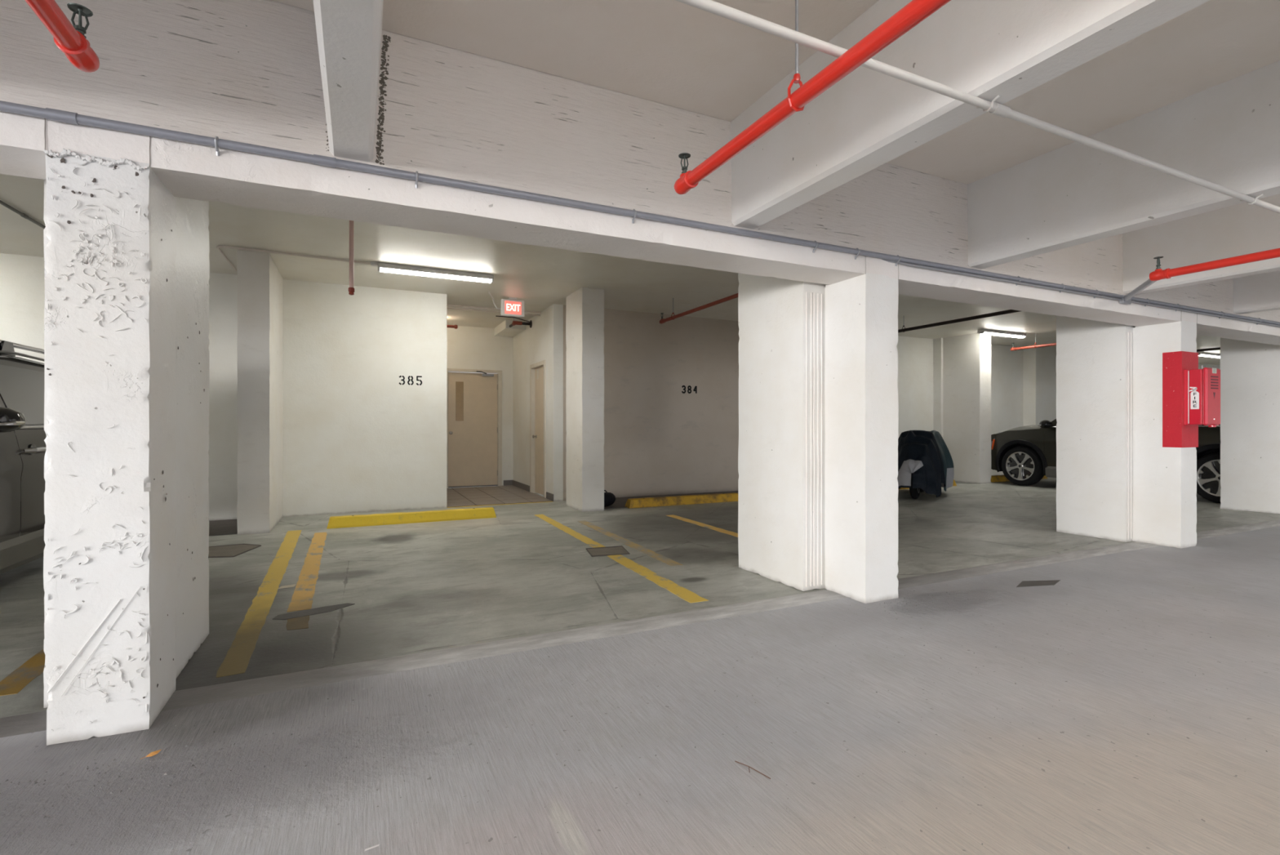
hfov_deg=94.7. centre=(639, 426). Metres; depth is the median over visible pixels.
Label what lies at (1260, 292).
ceiling beam
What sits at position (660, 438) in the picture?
wall
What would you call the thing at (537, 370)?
door
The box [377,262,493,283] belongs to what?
fluorescent light
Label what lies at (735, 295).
pipe
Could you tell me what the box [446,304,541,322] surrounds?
conduit
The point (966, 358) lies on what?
concrete column
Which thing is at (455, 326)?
pipe
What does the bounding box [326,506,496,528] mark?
wheel stop
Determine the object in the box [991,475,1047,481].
wheel stop
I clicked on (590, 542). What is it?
painted line
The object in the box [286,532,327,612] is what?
painted line
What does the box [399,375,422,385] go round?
number
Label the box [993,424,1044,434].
hood
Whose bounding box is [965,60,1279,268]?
ceiling beam
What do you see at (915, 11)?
pipe
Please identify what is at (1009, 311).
pipe
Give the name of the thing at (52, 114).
conduit
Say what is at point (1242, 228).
ceiling beam
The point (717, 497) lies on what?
wheel stop
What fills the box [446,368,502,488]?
door
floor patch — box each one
[208,543,261,557]
[272,603,355,619]
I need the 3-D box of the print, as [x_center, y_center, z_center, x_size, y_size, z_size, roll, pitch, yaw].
[5.181,-0.348,5.315,0.140,0.207,0.001,0,0,-25]
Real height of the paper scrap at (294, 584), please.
0.003 m
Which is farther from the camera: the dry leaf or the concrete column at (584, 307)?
the concrete column at (584, 307)
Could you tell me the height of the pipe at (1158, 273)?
0.696 m
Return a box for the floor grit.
[70,597,1276,853]
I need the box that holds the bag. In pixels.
[604,489,615,506]
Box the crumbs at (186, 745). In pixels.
[0,697,399,839]
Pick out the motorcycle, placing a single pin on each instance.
(925, 460)
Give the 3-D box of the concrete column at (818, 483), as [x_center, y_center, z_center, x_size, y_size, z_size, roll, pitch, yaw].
[1.231,-0.351,4.259,0.473,2.945,1.149,0,0,-25]
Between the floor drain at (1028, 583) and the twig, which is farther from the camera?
the floor drain at (1028, 583)
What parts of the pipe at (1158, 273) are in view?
brace plate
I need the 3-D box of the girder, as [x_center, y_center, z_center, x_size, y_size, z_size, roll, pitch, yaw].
[4.524,-1.494,5.369,36.782,1.072,0.325,0,0,-25]
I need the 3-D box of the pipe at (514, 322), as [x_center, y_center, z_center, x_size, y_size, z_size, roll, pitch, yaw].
[-2.127,-1.738,10.179,0.310,0.165,0.845,0,0,-25]
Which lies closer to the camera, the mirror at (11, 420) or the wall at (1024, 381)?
the mirror at (11, 420)
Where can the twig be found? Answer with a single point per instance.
(735, 761)
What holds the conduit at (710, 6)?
attached to the ceiling beam
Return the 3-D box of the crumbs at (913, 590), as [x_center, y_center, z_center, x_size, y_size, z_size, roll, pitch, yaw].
[1.683,1.116,3.740,0.966,0.008,0.332,0,0,-25]
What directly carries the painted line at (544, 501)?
on the floor at (416, 587)
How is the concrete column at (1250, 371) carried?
on the floor at (416, 587)
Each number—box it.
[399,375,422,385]
[681,385,697,393]
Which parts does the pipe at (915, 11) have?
hanger rod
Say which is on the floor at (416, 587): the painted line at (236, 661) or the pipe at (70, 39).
the painted line at (236, 661)
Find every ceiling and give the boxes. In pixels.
[0,173,1220,364]
[272,0,1279,184]
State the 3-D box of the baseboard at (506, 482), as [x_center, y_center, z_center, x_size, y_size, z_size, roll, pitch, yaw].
[-2.469,1.060,11.052,0.180,0.100,0.015,0,0,-25]
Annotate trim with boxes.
[208,519,237,535]
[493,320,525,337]
[604,490,737,508]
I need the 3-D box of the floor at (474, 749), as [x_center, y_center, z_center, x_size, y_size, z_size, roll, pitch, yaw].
[7.371,1.220,-0.485,37.100,0.200,13.000,0,0,-25]
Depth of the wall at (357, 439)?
7.56 m
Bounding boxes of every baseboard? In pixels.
[503,480,512,485]
[512,480,553,500]
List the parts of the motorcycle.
silver panel, teal panel, silver panel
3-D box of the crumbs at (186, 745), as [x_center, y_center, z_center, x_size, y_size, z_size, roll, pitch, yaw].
[-1.638,1.116,1.864,2.316,0.008,0.844,0,0,-25]
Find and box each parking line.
[607,554,708,602]
[666,514,738,537]
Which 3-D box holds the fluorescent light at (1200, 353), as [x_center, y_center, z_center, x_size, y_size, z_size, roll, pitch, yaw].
[14.293,-1.779,14.779,1.300,0.082,0.134,0,0,-25]
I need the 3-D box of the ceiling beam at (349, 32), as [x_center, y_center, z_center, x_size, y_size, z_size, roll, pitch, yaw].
[1.541,-1.419,-3.267,0.260,0.583,12.776,0,0,-25]
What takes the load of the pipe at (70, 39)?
hanging from the ceiling at (674, 53)
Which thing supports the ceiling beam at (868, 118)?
attached to the ceiling at (674, 53)
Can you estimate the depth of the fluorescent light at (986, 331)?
11.27 m
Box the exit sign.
[488,292,524,317]
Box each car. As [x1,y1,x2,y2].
[0,339,46,573]
[991,418,1221,503]
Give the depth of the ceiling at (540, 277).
6.83 m
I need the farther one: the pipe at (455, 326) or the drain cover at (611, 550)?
the pipe at (455, 326)
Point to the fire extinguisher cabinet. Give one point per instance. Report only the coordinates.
(1202, 386)
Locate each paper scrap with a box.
[278,583,296,588]
[364,844,379,851]
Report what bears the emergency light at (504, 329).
attached to the wall at (544, 340)
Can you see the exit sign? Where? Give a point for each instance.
(511, 307)
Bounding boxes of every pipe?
[25,0,99,72]
[446,324,457,328]
[509,317,532,328]
[659,293,737,323]
[674,0,951,194]
[897,309,1021,332]
[1010,333,1056,351]
[1119,247,1279,304]
[1196,346,1220,351]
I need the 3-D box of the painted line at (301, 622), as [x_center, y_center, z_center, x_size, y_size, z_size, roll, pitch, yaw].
[-1.958,1.119,3.368,0.131,0.002,0.282,0,0,-25]
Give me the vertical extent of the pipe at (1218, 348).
0.234 m
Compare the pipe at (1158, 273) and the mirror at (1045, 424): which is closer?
the pipe at (1158, 273)
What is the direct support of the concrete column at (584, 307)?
on the floor at (416, 587)
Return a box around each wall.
[0,253,446,520]
[446,325,512,485]
[512,303,563,501]
[563,304,739,500]
[896,335,1220,475]
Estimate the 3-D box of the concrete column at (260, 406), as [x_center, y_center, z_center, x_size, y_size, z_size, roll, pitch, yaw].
[-4.283,-0.350,6.684,0.289,2.944,1.214,0,0,-25]
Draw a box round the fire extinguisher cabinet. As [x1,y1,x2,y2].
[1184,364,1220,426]
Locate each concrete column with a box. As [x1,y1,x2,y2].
[43,148,209,746]
[236,249,283,534]
[565,286,604,511]
[737,272,898,603]
[942,333,991,484]
[1056,315,1198,548]
[1220,337,1279,514]
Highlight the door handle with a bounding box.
[29,444,35,454]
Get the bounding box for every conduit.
[0,100,1279,326]
[0,200,44,228]
[216,244,377,273]
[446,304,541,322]
[675,0,1279,213]
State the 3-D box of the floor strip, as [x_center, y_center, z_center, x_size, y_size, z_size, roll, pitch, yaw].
[4.540,1.216,5.477,37.100,0.207,0.200,0,0,-25]
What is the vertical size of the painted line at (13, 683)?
0.002 m
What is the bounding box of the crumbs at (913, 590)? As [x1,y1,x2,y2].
[848,590,956,613]
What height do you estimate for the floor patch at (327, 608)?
0.003 m
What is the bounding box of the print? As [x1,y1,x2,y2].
[1210,375,1217,399]
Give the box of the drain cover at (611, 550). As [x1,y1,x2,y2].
[586,545,630,556]
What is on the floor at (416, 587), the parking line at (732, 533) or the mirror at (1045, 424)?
the parking line at (732, 533)
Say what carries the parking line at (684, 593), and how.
on the floor at (416, 587)
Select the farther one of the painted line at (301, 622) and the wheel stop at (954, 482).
the wheel stop at (954, 482)
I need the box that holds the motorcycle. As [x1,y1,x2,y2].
[897,430,954,498]
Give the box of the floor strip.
[0,519,1279,737]
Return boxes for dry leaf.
[140,749,161,759]
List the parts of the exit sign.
panel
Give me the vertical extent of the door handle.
0.090 m
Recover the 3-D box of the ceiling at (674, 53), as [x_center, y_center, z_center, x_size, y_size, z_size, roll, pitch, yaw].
[7.398,-1.885,-0.543,37.100,0.350,12.872,0,0,-25]
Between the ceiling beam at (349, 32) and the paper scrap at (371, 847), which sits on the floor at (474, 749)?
the paper scrap at (371, 847)
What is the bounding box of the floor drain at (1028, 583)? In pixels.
[1016,579,1060,586]
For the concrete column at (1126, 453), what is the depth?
5.73 m
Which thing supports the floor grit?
on the floor at (474, 749)
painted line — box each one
[0,648,45,695]
[216,529,302,677]
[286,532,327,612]
[286,614,309,630]
[447,501,552,507]
[533,514,605,547]
[577,520,682,565]
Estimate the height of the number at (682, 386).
0.138 m
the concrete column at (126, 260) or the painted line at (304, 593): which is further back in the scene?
the painted line at (304, 593)
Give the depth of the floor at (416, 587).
4.58 m
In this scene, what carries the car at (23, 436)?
on the floor at (416, 587)
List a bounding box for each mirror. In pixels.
[0,406,25,432]
[1037,419,1052,428]
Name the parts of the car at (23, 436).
door, roof rail, door, belt trim, door handle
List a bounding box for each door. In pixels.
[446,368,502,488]
[529,359,546,497]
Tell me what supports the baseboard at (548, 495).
attached to the wall at (544, 340)
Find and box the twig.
[734,760,770,778]
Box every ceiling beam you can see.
[313,0,391,164]
[728,0,1209,230]
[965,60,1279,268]
[1121,193,1279,294]
[1232,270,1279,314]
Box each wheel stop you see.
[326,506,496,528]
[625,492,737,507]
[898,479,956,489]
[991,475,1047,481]
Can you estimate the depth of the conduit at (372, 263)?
6.23 m
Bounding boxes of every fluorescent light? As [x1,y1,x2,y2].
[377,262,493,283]
[977,328,1026,337]
[1196,351,1220,358]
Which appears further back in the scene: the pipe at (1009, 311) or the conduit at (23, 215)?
the pipe at (1009, 311)
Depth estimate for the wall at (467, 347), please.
10.93 m
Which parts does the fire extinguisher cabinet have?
door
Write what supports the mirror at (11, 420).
attached to the car at (23, 436)
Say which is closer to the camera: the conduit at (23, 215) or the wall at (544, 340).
the conduit at (23, 215)
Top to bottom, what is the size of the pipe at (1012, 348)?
0.294 m
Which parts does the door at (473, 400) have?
vision panel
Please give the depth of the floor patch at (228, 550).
5.32 m
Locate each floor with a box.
[0,476,1279,717]
[0,525,1279,854]
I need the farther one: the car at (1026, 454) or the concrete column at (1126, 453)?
the car at (1026, 454)
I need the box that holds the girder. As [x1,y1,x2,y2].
[0,0,1279,345]
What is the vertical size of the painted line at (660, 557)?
0.002 m

